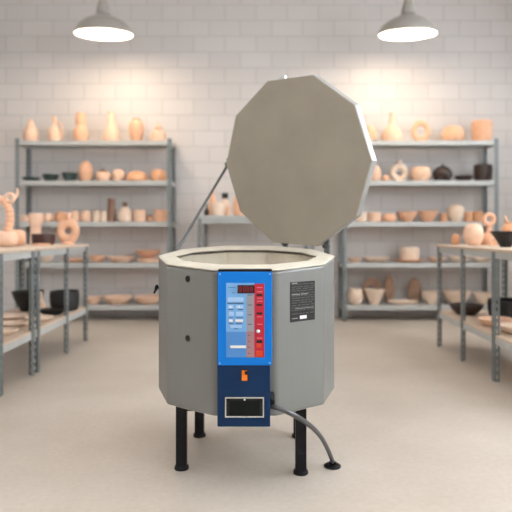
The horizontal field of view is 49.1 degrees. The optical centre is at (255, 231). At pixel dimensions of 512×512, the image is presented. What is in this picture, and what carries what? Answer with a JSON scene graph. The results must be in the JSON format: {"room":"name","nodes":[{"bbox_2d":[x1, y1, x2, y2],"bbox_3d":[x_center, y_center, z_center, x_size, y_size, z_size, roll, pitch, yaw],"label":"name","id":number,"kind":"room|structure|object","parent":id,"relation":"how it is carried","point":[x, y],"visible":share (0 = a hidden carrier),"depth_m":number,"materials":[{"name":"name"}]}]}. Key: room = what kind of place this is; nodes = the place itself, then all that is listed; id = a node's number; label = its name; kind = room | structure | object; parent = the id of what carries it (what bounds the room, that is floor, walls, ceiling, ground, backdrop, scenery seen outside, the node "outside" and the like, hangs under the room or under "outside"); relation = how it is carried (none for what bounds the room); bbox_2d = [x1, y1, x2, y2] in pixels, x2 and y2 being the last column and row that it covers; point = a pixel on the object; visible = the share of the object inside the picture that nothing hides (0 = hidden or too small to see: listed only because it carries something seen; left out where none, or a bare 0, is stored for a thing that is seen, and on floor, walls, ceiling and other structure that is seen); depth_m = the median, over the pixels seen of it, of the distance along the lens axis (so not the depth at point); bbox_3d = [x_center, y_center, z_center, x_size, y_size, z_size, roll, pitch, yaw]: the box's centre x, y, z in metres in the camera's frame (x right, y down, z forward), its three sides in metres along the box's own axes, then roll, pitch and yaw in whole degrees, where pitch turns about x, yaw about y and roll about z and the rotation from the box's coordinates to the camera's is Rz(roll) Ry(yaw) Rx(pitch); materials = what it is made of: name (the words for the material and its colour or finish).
{"room":"art studio","nodes":[
{"label":"art studio","id":0,"kind":"room"},
{"bbox_2d":[0,0,511,315],"bbox_3d":[0.000,-0.850,6.075,6.600,3.500,0.150,0,0,0],"label":"wall","id":1,"kind":"structure","parent":0,"point":[190,67],"depth_m":6.00,"materials":[{"name":"brick"}]},
{"bbox_2d":[0,316,511,511],"bbox_3d":[0.000,0.950,2.325,6.600,0.100,7.650,0,0,0],"label":"floor","id":2,"kind":"structure","parent":0,"point":[410,425],"depth_m":2.46,"materials":[{"name":"concrete"}]},
{"bbox_2d":[0,248,35,396],"bbox_3d":[-1.673,0.500,3.022,0.563,0.800,1.045,0,0,0],"label":"work table","id":3,"kind":"object","parent":2,"relation":"on","point":[11,341],"visible":1,"depth_m":3.34,"materials":[{"name":"grey paint"}]},
{"bbox_2d":[3,327,18,335],"bbox_3d":[-1.550,0.604,3.380,0.220,0.030,0.219,0,0,0],"label":"plate","id":4,"kind":"object","parent":3,"relation":"on","point":[6,330],"visible":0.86,"depth_m":3.44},
{"bbox_2d":[3,330,30,345],"bbox_3d":[-1.673,0.626,3.022,0.543,0.012,1.029,0,0,0],"label":"shelf","id":5,"kind":"object","parent":3,"relation":"attached to","point":[18,336],"depth_m":3.32,"materials":[{"name":"brown wood"}]},
{"bbox_2d":[0,244,88,372],"bbox_3d":[-1.673,0.500,4.110,0.563,0.800,1.100,0,0,0],"label":"work table","id":6,"kind":"object","parent":2,"relation":"on","point":[40,328],"visible":0.77,"depth_m":4.13,"materials":[{"name":"grey paint"}]},
{"bbox_2d":[0,188,18,246],"bbox_3d":[-1.660,-0.097,3.720,0.169,0.391,0.107,0,0,0],"label":"sculpture","id":7,"kind":"object","parent":6,"relation":"on","point":[8,238],"visible":1,"depth_m":3.70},
{"bbox_2d":[3,313,25,320],"bbox_3d":[-1.760,0.605,3.980,0.240,0.028,0.239,0,0,0],"label":"plate","id":8,"kind":"object","parent":6,"relation":"on","point":[6,316],"visible":0.87,"depth_m":4.05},
{"bbox_2d":[3,320,28,326],"bbox_3d":[-1.600,0.606,3.680,0.200,0.026,0.199,0,0,0],"label":"plate","id":9,"kind":"object","parent":6,"relation":"on","point":[10,323],"visible":0.8,"depth_m":3.72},
{"bbox_2d":[13,230,25,245],"bbox_3d":[-1.726,0.041,3.997,0.150,0.116,0.115,0,0,-18],"label":"pot","id":10,"kind":"object","parent":6,"relation":"on","point":[21,234],"visible":0.41,"depth_m":3.97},
{"bbox_2d":[11,289,43,310],"bbox_3d":[-1.800,0.542,4.420,0.244,0.155,0.243,0,0,0],"label":"bowl","id":11,"kind":"object","parent":6,"relation":"on","point":[21,297],"visible":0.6,"depth_m":4.33,"materials":[{"name":"black ceramic"}]},
{"bbox_2d":[28,213,42,243],"bbox_3d":[-1.772,-0.025,4.505,0.110,0.249,0.110,0,0,-35],"label":"goblet","id":12,"kind":"object","parent":6,"relation":"on","point":[35,220],"visible":0.81,"depth_m":4.47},
{"bbox_2d":[23,315,52,321],"bbox_3d":[-1.515,0.604,3.900,0.200,0.030,0.199,0,0,0],"label":"plate","id":13,"kind":"object","parent":6,"relation":"on","point":[43,318],"visible":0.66,"depth_m":3.88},
{"bbox_2d":[31,234,54,244],"bbox_3d":[-1.655,0.057,4.360,0.176,0.085,0.175,0,0,0],"label":"bowl","id":14,"kind":"object","parent":6,"relation":"on","point":[36,238],"visible":0.82,"depth_m":4.29,"materials":[{"name":"ceramic"}]},
{"bbox_2d":[4,307,85,330],"bbox_3d":[-1.673,0.626,4.110,0.543,0.012,1.084,0,0,0],"label":"shelf","id":15,"kind":"object","parent":6,"relation":"attached to","point":[56,320],"depth_m":4.06,"materials":[{"name":"brown wood"}]},
{"bbox_2d":[40,307,63,315],"bbox_3d":[-1.525,0.598,4.200,0.200,0.042,0.199,0,0,0],"label":"plate","id":16,"kind":"object","parent":6,"relation":"on","point":[53,311],"visible":0.89,"depth_m":4.16,"materials":[{"name":"black ceramic"}]},
{"bbox_2d":[50,289,79,310],"bbox_3d":[-1.517,0.542,4.440,0.226,0.155,0.225,0,0,0],"label":"pot","id":17,"kind":"object","parent":6,"relation":"on","point":[56,296],"visible":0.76,"depth_m":4.36,"materials":[{"name":"black ceramic"}]},
{"bbox_2d":[56,213,78,244],"bbox_3d":[-1.491,-0.026,4.440,0.167,0.251,0.101,0,0,26],"label":"ring vase","id":18,"kind":"object","parent":6,"relation":"on","point":[66,239],"visible":1,"depth_m":4.42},
{"bbox_2d":[15,138,175,309],"bbox_3d":[-1.643,-0.022,5.805,1.575,1.845,0.310,0,0,0],"label":"storage rack","id":19,"kind":"object","parent":2,"relation":"on","point":[167,144],"visible":0.69,"depth_m":5.65,"materials":[{"name":"metal"}]},
{"bbox_2d":[23,119,38,139],"bbox_3d":[-2.329,-1.042,5.790,0.151,0.234,0.150,0,0,-11],"label":"vase","id":20,"kind":"object","parent":19,"relation":"on","point":[30,132],"visible":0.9,"depth_m":5.74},
{"bbox_2d":[22,177,39,180],"bbox_3d":[-2.324,-0.541,5.790,0.180,0.044,0.181,0,0,41],"label":"dish","id":21,"kind":"object","parent":19,"relation":"on","point":[23,178],"visible":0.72,"depth_m":5.73,"materials":[{"name":"teal ceramic"}]},
{"bbox_2d":[40,255,53,261],"bbox_3d":[-2.166,0.272,5.790,0.154,0.080,0.155,0,0,-10],"label":"bowl","id":22,"kind":"object","parent":19,"relation":"on","point":[43,258],"visible":0.77,"depth_m":5.75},
{"bbox_2d":[43,213,53,221],"bbox_3d":[-2.145,-0.148,5.790,0.113,0.088,0.114,0,0,14],"label":"clay cup","id":23,"kind":"object","parent":19,"relation":"on","point":[47,217],"visible":0.99,"depth_m":5.75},
{"bbox_2d":[42,174,58,180],"bbox_3d":[-2.122,-0.557,5.790,0.171,0.074,0.170,0,0,-18],"label":"dish","id":24,"kind":"object","parent":19,"relation":"on","point":[47,177],"visible":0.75,"depth_m":5.73,"materials":[{"name":"teal ceramic"}]},
{"bbox_2d":[47,116,62,139],"bbox_3d":[-2.083,-1.057,5.790,0.135,0.265,0.134,0,0,-45],"label":"jug","id":25,"kind":"object","parent":19,"relation":"on","point":[54,133],"visible":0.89,"depth_m":5.76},
{"bbox_2d":[55,212,64,221],"bbox_3d":[-2.016,-0.155,5.790,0.124,0.104,0.123,0,0,10],"label":"bowl","id":26,"kind":"object","parent":19,"relation":"on","point":[59,216],"visible":0.78,"depth_m":5.74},
{"bbox_2d":[62,172,77,180],"bbox_3d":[-1.923,-0.565,5.790,0.165,0.091,0.164,0,0,41],"label":"dish","id":27,"kind":"object","parent":19,"relation":"on","point":[68,176],"visible":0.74,"depth_m":5.73,"materials":[{"name":"teal ceramic"}]},
{"bbox_2d":[71,211,80,221],"bbox_3d":[-1.869,-0.161,5.790,0.109,0.114,0.108,0,0,-32],"label":"clay jar","id":28,"kind":"object","parent":19,"relation":"on","point":[75,215],"visible":0.87,"depth_m":5.75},
{"bbox_2d":[73,112,87,139],"bbox_3d":[-1.812,-1.075,5.790,0.150,0.301,0.151,0,0,7],"label":"vase","id":29,"kind":"object","parent":19,"relation":"on","point":[80,132],"visible":0.92,"depth_m":5.74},
{"bbox_2d":[79,161,92,180],"bbox_3d":[-1.758,-0.627,5.790,0.145,0.215,0.144,0,0,-14],"label":"vase","id":30,"kind":"object","parent":19,"relation":"on","point":[85,169],"visible":0.85,"depth_m":5.74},
{"bbox_2d":[81,210,90,221],"bbox_3d":[-1.758,-0.163,5.790,0.103,0.119,0.103,0,0,17],"label":"clay jar","id":31,"kind":"object","parent":19,"relation":"on","point":[85,215],"visible":1,"depth_m":5.75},
{"bbox_2d":[17,261,158,267],"bbox_3d":[-1.643,0.336,5.805,1.567,0.046,0.302,0,0,0],"label":"shelf","id":32,"kind":"object","parent":19,"relation":"attached to","point":[52,264],"depth_m":5.65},
{"bbox_2d":[85,296,101,303],"bbox_3d":[-1.690,0.706,5.790,0.196,0.070,0.195,0,0,31],"label":"bowl","id":33,"kind":"object","parent":19,"relation":"on","point":[91,299],"visible":0.81,"depth_m":5.74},
{"bbox_2d":[92,210,99,221],"bbox_3d":[-1.653,-0.163,5.790,0.075,0.119,0.076,0,0,-30],"label":"cup","id":34,"kind":"object","parent":19,"relation":"on","point":[96,213],"visible":0.99,"depth_m":5.76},
{"bbox_2d":[17,140,174,148],"bbox_3d":[-1.643,-0.901,5.805,1.567,0.046,0.302,0,0,0],"label":"shelf","id":35,"kind":"object","parent":19,"relation":"attached to","point":[27,144],"depth_m":5.65,"materials":[{"name":"metal"}]},
{"bbox_2d":[17,181,174,187],"bbox_3d":[-1.643,-0.496,5.805,1.567,0.046,0.302,0,0,0],"label":"shelf","id":36,"kind":"object","parent":19,"relation":"attached to","point":[28,184],"depth_m":5.65,"materials":[{"name":"metal"}]},
{"bbox_2d":[17,222,174,226],"bbox_3d":[-1.643,-0.080,5.805,1.567,0.046,0.302,0,0,0],"label":"shelf","id":37,"kind":"object","parent":19,"relation":"attached to","point":[24,224],"depth_m":5.65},
{"bbox_2d":[89,255,105,261],"bbox_3d":[-1.639,0.277,5.790,0.175,0.070,0.176,0,0,45],"label":"clay bowl","id":38,"kind":"object","parent":19,"relation":"on","point":[95,258],"visible":0.96,"depth_m":5.74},
{"bbox_2d":[44,302,158,309],"bbox_3d":[-1.643,0.765,5.805,1.567,0.046,0.302,0,0,0],"label":"shelf","id":39,"kind":"object","parent":19,"relation":"attached to","point":[101,305],"depth_m":5.65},
{"bbox_2d":[96,168,110,180],"bbox_3d":[-1.577,-0.591,5.790,0.155,0.142,0.154,0,0,0],"label":"lidded bowl","id":40,"kind":"object","parent":19,"relation":"on","point":[101,175],"visible":0.91,"depth_m":5.73,"materials":[{"name":"brown ceramic"}]},
{"bbox_2d":[100,210,106,221],"bbox_3d":[-1.575,-0.163,5.790,0.072,0.119,0.072,0,0,-39],"label":"cup","id":41,"kind":"object","parent":19,"relation":"on","point":[103,213],"visible":1,"depth_m":5.76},
{"bbox_2d":[103,111,118,139],"bbox_3d":[-1.497,-1.083,5.790,0.161,0.317,0.162,0,0,18],"label":"flask","id":42,"kind":"object","parent":19,"relation":"on","point":[111,132],"visible":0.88,"depth_m":5.74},
{"bbox_2d":[107,198,114,221],"bbox_3d":[-1.495,-0.225,5.790,0.079,0.243,0.078,0,0,42],"label":"vase","id":43,"kind":"object","parent":19,"relation":"on","point":[111,201],"visible":0.98,"depth_m":5.76,"materials":[{"name":"ceramic"}]},
{"bbox_2d":[103,294,132,304],"bbox_3d":[-1.429,0.701,5.790,0.305,0.080,0.303,0,0,-26],"label":"bowl","id":44,"kind":"object","parent":19,"relation":"on","point":[116,299],"visible":1,"depth_m":5.71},
{"bbox_2d":[112,169,124,180],"bbox_3d":[-1.422,-0.583,5.790,0.134,0.127,0.134,0,0,41],"label":"round pot","id":45,"kind":"object","parent":19,"relation":"on","point":[118,174],"visible":0.88,"depth_m":5.74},
{"bbox_2d":[107,256,134,262],"bbox_3d":[-1.393,0.283,5.790,0.283,0.060,0.284,0,0,34],"label":"bowl","id":46,"kind":"object","parent":19,"relation":"on","point":[116,259],"visible":1,"depth_m":5.70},
{"bbox_2d":[118,202,131,221],"bbox_3d":[-1.352,-0.205,5.790,0.142,0.202,0.141,0,0,0],"label":"bottle","id":47,"kind":"object","parent":19,"relation":"on","point":[124,214],"visible":0.97,"depth_m":5.74,"materials":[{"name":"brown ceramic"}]},
{"bbox_2d":[129,118,143,139],"bbox_3d":[-1.236,-1.047,5.790,0.154,0.244,0.155,0,0,10],"label":"vase","id":48,"kind":"object","parent":19,"relation":"on","point":[136,126],"visible":0.84,"depth_m":5.73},
{"bbox_2d":[126,171,147,180],"bbox_3d":[-1.228,-0.575,5.790,0.222,0.112,0.224,0,0,-40],"label":"dish","id":49,"kind":"object","parent":19,"relation":"on","point":[134,175],"visible":0.88,"depth_m":5.70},
{"bbox_2d":[133,210,145,221],"bbox_3d":[-1.202,-0.166,5.790,0.128,0.124,0.129,0,0,44],"label":"mug","id":50,"kind":"object","parent":19,"relation":"on","point":[139,215],"visible":0.98,"depth_m":5.74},
{"bbox_2d":[134,294,158,304],"bbox_3d":[-1.111,0.701,5.790,0.300,0.080,0.298,0,0,26],"label":"bowl","id":51,"kind":"object","parent":19,"relation":"on","point":[147,299],"visible":0.94,"depth_m":5.70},
{"bbox_2d":[137,258,158,262],"bbox_3d":[-1.078,0.291,5.790,0.293,0.042,0.295,0,0,-2],"label":"bowl","id":52,"kind":"object","parent":19,"relation":"on","point":[142,260],"visible":0.68,"depth_m":5.67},
{"bbox_2d":[135,250,160,257],"bbox_3d":[-1.114,0.225,5.790,0.264,0.076,0.262,0,0,43],"label":"bowl","id":53,"kind":"object","parent":52,"relation":"on","point":[143,253],"visible":1,"depth_m":5.71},
{"bbox_2d":[151,121,165,139],"bbox_3d":[-1.008,-1.034,5.790,0.157,0.218,0.156,0,0,0],"label":"lidded jar","id":54,"kind":"object","parent":19,"relation":"on","point":[157,134],"visible":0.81,"depth_m":5.73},
{"bbox_2d":[150,169,166,180],"bbox_3d":[-1.008,-0.581,5.790,0.165,0.122,0.164,0,0,-45],"label":"pot","id":55,"kind":"object","parent":19,"relation":"on","point":[156,174],"visible":0.89,"depth_m":5.73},
{"bbox_2d":[154,210,166,221],"bbox_3d":[-0.985,-0.166,5.790,0.140,0.124,0.139,0,0,-41],"label":"clay pot","id":56,"kind":"object","parent":19,"relation":"on","point":[159,215],"visible":0.94,"depth_m":5.73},
{"bbox_2d":[198,215,313,249],"bbox_3d":[0.000,0.372,5.620,1.120,1.056,0.680,0,0,0],"label":"workbench","id":57,"kind":"object","parent":2,"relation":"on","point":[206,219],"visible":0.12,"depth_m":5.30,"materials":[{"name":"grey paint"}]},
{"bbox_2d":[208,191,215,214],"bbox_3d":[-0.432,-0.286,5.600,0.085,0.259,0.085,0,0,-24],"label":"vase","id":58,"kind":"object","parent":57,"relation":"on","point":[212,198],"visible":0.42,"depth_m":5.57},
{"bbox_2d":[211,203,224,214],"bbox_3d":[-0.365,-0.219,5.420,0.131,0.125,0.130,0,0,12],"label":"pot","id":59,"kind":"object","parent":57,"relation":"on","point":[217,208],"visible":0.87,"depth_m":5.37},
{"bbox_2d":[220,193,230,214],"bbox_3d":[-0.313,-0.275,5.650,0.112,0.238,0.112,0,0,0],"label":"bottle","id":60,"kind":"object","parent":57,"relation":"on","point":[224,195],"visible":0.56,"depth_m":5.62,"materials":[{"name":"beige ceramic"}]},
{"bbox_2d":[233,195,243,214],"bbox_3d":[-0.165,-0.309,5.600,0.130,0.304,0.131,0,0,42],"label":"vase","id":61,"kind":"object","parent":57,"relation":"on","point":[236,210],"visible":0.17,"depth_m":5.55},
{"bbox_2d":[153,75,376,475],"bbox_3d":[-0.018,0.101,2.277,0.791,1.598,0.762,0,0,37],"label":"kiln","id":62,"kind":"object","parent":2,"relation":"on","point":[246,333],"visible":1,"depth_m":2.11,"materials":[{"name":"grey"}]},
{"bbox_2d":[324,461,340,469],"bbox_3d":[0.294,0.890,2.150,0.066,0.020,0.066,0,0,0],"label":"floor outlet","id":63,"kind":"object","parent":2,"relation":"on","point":[335,466],"visible":0.9,"depth_m":2.13,"materials":[{"name":"black"}]},
{"bbox_2d":[338,138,497,320],"bbox_3d":[1.660,-0.022,5.805,1.570,1.845,0.310,0,0,0],"label":"storage rack","id":64,"kind":"object","parent":2,"relation":"on","point":[484,145],"visible":0.54,"depth_m":5.65,"materials":[{"name":"metal"}]},
{"bbox_2d":[347,288,362,304],"bbox_3d":[1.020,0.660,5.750,0.160,0.162,0.161,0,0,-24],"label":"round pot","id":65,"kind":"object","parent":64,"relation":"on","point":[355,295],"visible":1,"depth_m":5.69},
{"bbox_2d":[355,212,366,221],"bbox_3d":[1.086,-0.153,5.790,0.124,0.099,0.123,0,0,-16],"label":"clay cup","id":66,"kind":"object","parent":64,"relation":"on","point":[363,218],"visible":0.72,"depth_m":5.74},
{"bbox_2d":[366,125,375,139],"bbox_3d":[1.173,-1.013,5.790,0.134,0.177,0.134,0,0,29],"label":"jar","id":67,"kind":"object","parent":64,"relation":"on","point":[371,130],"visible":0.7,"depth_m":5.74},
{"bbox_2d":[363,277,380,302],"bbox_3d":[1.214,0.605,5.850,0.168,0.272,0.107,0,0,31],"label":"ring","id":68,"kind":"object","parent":64,"relation":"on","point":[374,281],"visible":0.5,"depth_m":5.84,"materials":[{"name":"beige ceramic"}]},
{"bbox_2d":[364,288,384,304],"bbox_3d":[1.212,0.665,5.730,0.204,0.154,0.205,0,0,-37],"label":"vase","id":69,"kind":"object","parent":64,"relation":"on","point":[374,295],"visible":1,"depth_m":5.67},
{"bbox_2d":[368,212,380,221],"bbox_3d":[1.226,-0.153,5.790,0.132,0.099,0.132,0,0,13],"label":"clay cup","id":70,"kind":"object","parent":64,"relation":"on","point":[372,216],"visible":0.98,"depth_m":5.74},
{"bbox_2d":[362,257,389,262],"bbox_3d":[1.239,0.286,5.790,0.292,0.052,0.294,0,0,1],"label":"dish","id":71,"kind":"object","parent":64,"relation":"on","point":[368,259],"visible":1,"depth_m":5.70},
{"bbox_2d":[371,165,380,180],"bbox_3d":[1.236,-0.604,5.790,0.114,0.169,0.113,0,0,-44],"label":"jar","id":72,"kind":"object","parent":64,"relation":"on","point":[376,176],"visible":0.61,"depth_m":5.75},
{"bbox_2d":[383,275,394,302],"bbox_3d":[1.399,0.596,5.885,0.124,0.290,0.062,0,0,0],"label":"vase","id":73,"kind":"object","parent":64,"relation":"on","point":[389,285],"visible":0.92,"depth_m":5.86,"materials":[{"name":"brown ceramic"}]},
{"bbox_2d":[382,214,396,221],"bbox_3d":[1.377,-0.146,5.790,0.153,0.085,0.152,0,0,41],"label":"bowl","id":74,"kind":"object","parent":64,"relation":"on","point":[386,217],"visible":0.98,"depth_m":5.73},
{"bbox_2d":[382,112,401,139],"bbox_3d":[1.406,-1.078,5.790,0.206,0.306,0.207,0,0,40],"label":"bottle","id":75,"kind":"object","parent":64,"relation":"on","point":[392,131],"visible":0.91,"depth_m":5.72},
{"bbox_2d":[390,160,407,180],"bbox_3d":[1.481,-0.630,5.790,0.177,0.220,0.106,0,0,25],"label":"vase","id":76,"kind":"object","parent":64,"relation":"on","point":[399,165],"visible":0.91,"depth_m":5.77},
{"bbox_2d":[387,300,418,304],"bbox_3d":[1.505,0.721,5.735,0.328,0.040,0.156,0,0,0],"label":"plate","id":77,"kind":"object","parent":64,"relation":"on","point":[395,302],"visible":1,"depth_m":5.69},
{"bbox_2d":[397,211,416,221],"bbox_3d":[1.562,-0.157,5.790,0.204,0.106,0.205,0,0,15],"label":"bowl","id":78,"kind":"object","parent":64,"relation":"on","point":[405,216],"visible":1,"depth_m":5.72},
{"bbox_2d":[392,259,425,262],"bbox_3d":[1.579,0.298,5.790,0.346,0.030,0.293,0,0,0],"label":"saucer","id":79,"kind":"object","parent":64,"relation":"on","point":[397,260],"visible":0.92,"depth_m":5.70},
{"bbox_2d":[400,247,418,259],"bbox_3d":[1.587,0.232,5.790,0.196,0.146,0.195,0,0,-9],"label":"cup","id":80,"kind":"object","parent":79,"relation":"on","point":[406,253],"visible":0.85,"depth_m":5.71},
{"bbox_2d":[339,302,487,309],"bbox_3d":[1.660,0.765,5.805,1.562,0.046,0.302,0,0,0],"label":"shelf","id":81,"kind":"object","parent":64,"relation":"attached to","point":[343,305],"depth_m":5.65,"materials":[{"name":"metal"}]},
{"bbox_2d":[407,278,421,302],"bbox_3d":[1.669,0.611,5.895,0.150,0.260,0.075,0,0,0],"label":"vase","id":82,"kind":"object","parent":64,"relation":"on","point":[414,289],"visible":0.88,"depth_m":5.87,"materials":[{"name":"brown ceramic"}]},
{"bbox_2d":[339,261,496,267],"bbox_3d":[1.660,0.336,5.805,1.562,0.046,0.302,0,0,0],"label":"shelf","id":83,"kind":"object","parent":64,"relation":"attached to","point":[343,264],"depth_m":5.65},
{"bbox_2d":[410,166,430,180],"bbox_3d":[1.701,-0.594,5.790,0.206,0.148,0.207,0,0,41],"label":"pot","id":84,"kind":"object","parent":64,"relation":"on","point":[422,173],"visible":0.91,"depth_m":5.71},
{"bbox_2d":[411,120,429,139],"bbox_3d":[1.703,-1.042,5.790,0.181,0.234,0.112,0,0,28],"label":"ring vase","id":85,"kind":"object","parent":64,"relation":"on","point":[418,123],"visible":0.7,"depth_m":5.77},
{"bbox_2d":[347,222,496,226],"bbox_3d":[1.660,-0.080,5.805,1.562,0.046,0.302,0,0,0],"label":"shelf","id":86,"kind":"object","parent":64,"relation":"attached to","point":[354,224],"depth_m":5.65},
{"bbox_2d":[418,211,437,221],"bbox_3d":[1.776,-0.161,5.790,0.202,0.114,0.200,0,0,-1],"label":"bowl","id":87,"kind":"object","parent":64,"relation":"on","point":[426,216],"visible":0.98,"depth_m":5.73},
{"bbox_2d":[421,290,439,304],"bbox_3d":[1.803,0.676,5.760,0.201,0.130,0.200,0,0,18],"label":"clay bowl","id":88,"kind":"object","parent":64,"relation":"on","point":[430,297],"visible":0.9,"depth_m":5.70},
{"bbox_2d":[369,181,496,187],"bbox_3d":[1.660,-0.496,5.805,1.562,0.046,0.302,0,0,0],"label":"shelf","id":89,"kind":"object","parent":64,"relation":"attached to","point":[373,184],"depth_m":5.65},
{"bbox_2d":[371,140,496,148],"bbox_3d":[1.660,-0.901,5.805,1.562,0.046,0.302,0,0,0],"label":"shelf","id":90,"kind":"object","parent":64,"relation":"attached to","point":[376,144],"depth_m":5.65,"materials":[{"name":"metal"}]},
{"bbox_2d":[433,164,452,180],"bbox_3d":[1.928,-0.611,5.790,0.196,0.184,0.195,0,0,0],"label":"pot","id":91,"kind":"object","parent":64,"relation":"on","point":[442,173],"visible":0.91,"depth_m":5.72,"materials":[{"name":"brown ceramic"}]},
{"bbox_2d":[441,126,464,139],"bbox_3d":[2.037,-1.005,5.790,0.228,0.162,0.226,0,0,-15],"label":"oval bowl","id":92,"kind":"object","parent":64,"relation":"on","point":[450,132],"visible":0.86,"depth_m":5.70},
{"bbox_2d":[447,204,464,221],"bbox_3d":[2.065,-0.194,5.790,0.172,0.181,0.171,0,0,-5],"label":"vase","id":93,"kind":"object","parent":64,"relation":"on","point":[455,212],"visible":0.99,"depth_m":5.73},
{"bbox_2d":[442,290,470,302],"bbox_3d":[2.062,0.674,5.760,0.278,0.135,0.276,0,0,-1],"label":"clay bowl","id":94,"kind":"object","parent":64,"relation":"on","point":[451,296],"visible":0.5,"depth_m":5.68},
{"bbox_2d":[449,256,469,262],"bbox_3d":[2.104,0.283,5.790,0.216,0.060,0.217,0,0,21],"label":"bowl","id":95,"kind":"object","parent":64,"relation":"on","point":[452,258],"visible":0.72,"depth_m":5.73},
{"bbox_2d":[455,175,473,180],"bbox_3d":[2.152,-0.550,5.790,0.187,0.060,0.188,0,0,32],"label":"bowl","id":96,"kind":"object","parent":64,"relation":"on","point":[459,177],"visible":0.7,"depth_m":5.72,"materials":[{"name":"brown ceramic"}]},
{"bbox_2d":[464,212,472,221],"bbox_3d":[2.199,-0.157,5.790,0.084,0.106,0.085,0,0,-31],"label":"cup","id":97,"kind":"object","parent":64,"relation":"on","point":[468,216],"visible":0.98,"depth_m":5.76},
{"bbox_2d":[473,211,482,221],"bbox_3d":[2.297,-0.159,5.790,0.099,0.110,0.099,0,0,-40],"label":"cup","id":98,"kind":"object","parent":64,"relation":"on","point":[477,215],"visible":0.88,"depth_m":5.75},
{"bbox_2d":[472,257,490,261],"bbox_3d":[2.332,0.285,5.790,0.195,0.054,0.196,0,0,39],"label":"dish","id":99,"kind":"object","parent":64,"relation":"on","point":[476,259],"visible":0.88,"depth_m":5.72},
{"bbox_2d":[471,119,492,139],"bbox_3d":[2.337,-1.034,5.790,0.206,0.218,0.207,0,0,-39],"label":"pot","id":100,"kind":"object","parent":64,"relation":"on","point":[480,129],"visible":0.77,"depth_m":5.71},
{"bbox_2d":[472,292,491,304],"bbox_3d":[2.335,0.684,5.760,0.206,0.115,0.205,0,0,-9],"label":"clay bowl","id":101,"kind":"object","parent":64,"relation":"on","point":[480,297],"visible":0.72,"depth_m":5.71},
{"bbox_2d":[473,164,492,180],"bbox_3d":[2.347,-0.607,5.790,0.186,0.174,0.185,0,0,-38],"label":"pot","id":102,"kind":"object","parent":64,"relation":"on","point":[481,172],"visible":0.85,"depth_m":5.71,"materials":[{"name":"brown ceramic"}]},
{"bbox_2d":[436,245,511,381],"bbox_3d":[1.700,0.500,3.580,0.548,0.800,1.720,0,0,0],"label":"work table","id":103,"kind":"object","parent":2,"relation":"on","point":[494,334],"visible":0.94,"depth_m":3.83,"materials":[{"name":"grey paint"}]},
{"bbox_2d":[451,234,459,244],"bbox_3d":[1.544,0.057,4.330,0.064,0.084,0.064,0,0,6],"label":"jar","id":104,"kind":"object","parent":103,"relation":"on","point":[455,239],"visible":1,"depth_m":4.31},
{"bbox_2d":[449,302,483,315],"bbox_3d":[1.585,0.582,4.220,0.250,0.075,0.249,0,0,0],"label":"bowl","id":105,"kind":"object","parent":103,"relation":"on","point":[471,308],"visible":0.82,"depth_m":4.15,"materials":[{"name":"brown ceramic"}]},
{"bbox_2d":[463,223,483,244],"bbox_3d":[1.630,0.018,4.200,0.148,0.164,0.147,0,0,0],"label":"vase","id":106,"kind":"object","parent":103,"relation":"on","point":[473,233],"visible":0.95,"depth_m":4.15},
{"bbox_2d":[439,310,511,343],"bbox_3d":[1.700,0.626,3.580,0.528,0.012,1.704,0,0,0],"label":"shelf","id":107,"kind":"object","parent":103,"relation":"attached to","point":[471,323],"depth_m":3.76,"materials":[{"name":"brown wood"}]},
{"bbox_2d":[480,212,497,244],"bbox_3d":[1.790,-0.025,4.300,0.136,0.250,0.136,0,0,0],"label":"vase","id":108,"kind":"object","parent":103,"relation":"on","point":[487,235],"visible":0.73,"depth_m":4.28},
{"bbox_2d":[477,316,511,326],"bbox_3d":[1.580,0.594,3.700,0.230,0.050,0.229,0,0,0],"label":"bowl","id":109,"kind":"object","parent":103,"relation":"on","point":[486,320],"visible":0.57,"depth_m":3.70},
{"bbox_2d":[487,297,511,317],"bbox_3d":[1.815,0.552,4.030,0.280,0.135,0.278,0,0,0],"label":"pot","id":110,"kind":"object","parent":103,"relation":"on","point":[505,302],"visible":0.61,"depth_m":3.93,"materials":[{"name":"black ceramic"}]},
{"bbox_2d":[489,231,511,246],"bbox_3d":[1.640,0.047,3.680,0.200,0.105,0.199,0,0,0],"label":"bowl","id":111,"kind":"object","parent":103,"relation":"on","point":[503,238],"visible":0.94,"depth_m":3.63,"materials":[{"name":"black ceramic"}]},
{"bbox_2d":[497,322,511,333],"bbox_3d":[1.600,0.594,3.430,0.230,0.050,0.229,0,0,0],"label":"bowl","id":112,"kind":"object","parent":103,"relation":"on","point":[505,326],"visible":0.91,"depth_m":3.41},
{"bbox_2d":[502,215,511,230],"bbox_3d":[1.860,-0.013,4.100,0.110,0.225,0.109,0,0,0],"label":"vase","id":113,"kind":"object","parent":103,"relation":"on","point":[508,225],"visible":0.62,"depth_m":4.07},
{"bbox_3d":[0.000,-2.650,5.025,6.600,0.100,2.250,0,0,0],"label":"ceiling","id":114,"kind":"structure","parent":0,"visible":0},
{"bbox_2d":[74,0,133,40],"bbox_3d":[-1.411,-2.197,5.199,0.538,0.805,0.535,0,0,22],"label":"pendant lamp","id":115,"kind":"object","parent":114,"relation":"hanging from","point":[102,26],"visible":1,"depth_m":5.08,"materials":[{"name":"grey metal"}]},
{"bbox_2d":[75,28,131,39],"bbox_3d":[-1.411,-1.835,5.199,0.509,0.012,0.509,0,8,0],"label":"diffuser","id":116,"kind":"object","parent":115,"relation":"attached to","point":[87,33],"depth_m":5.16,"materials":[{"name":"white"}]},
{"bbox_2d":[378,0,437,40],"bbox_3d":[1.407,-2.197,5.199,0.538,0.805,0.535,0,0,22],"label":"pendant lamp","id":117,"kind":"object","parent":114,"relation":"hanging from","point":[409,26],"visible":1,"depth_m":5.08,"materials":[{"name":"grey metal"}]},
{"bbox_2d":[380,28,435,39],"bbox_3d":[1.407,-1.835,5.199,0.509,0.012,0.509,0,8,0],"label":"diffuser","id":118,"kind":"object","parent":117,"relation":"attached to","point":[385,33],"depth_m":5.16,"materials":[{"name":"white"}]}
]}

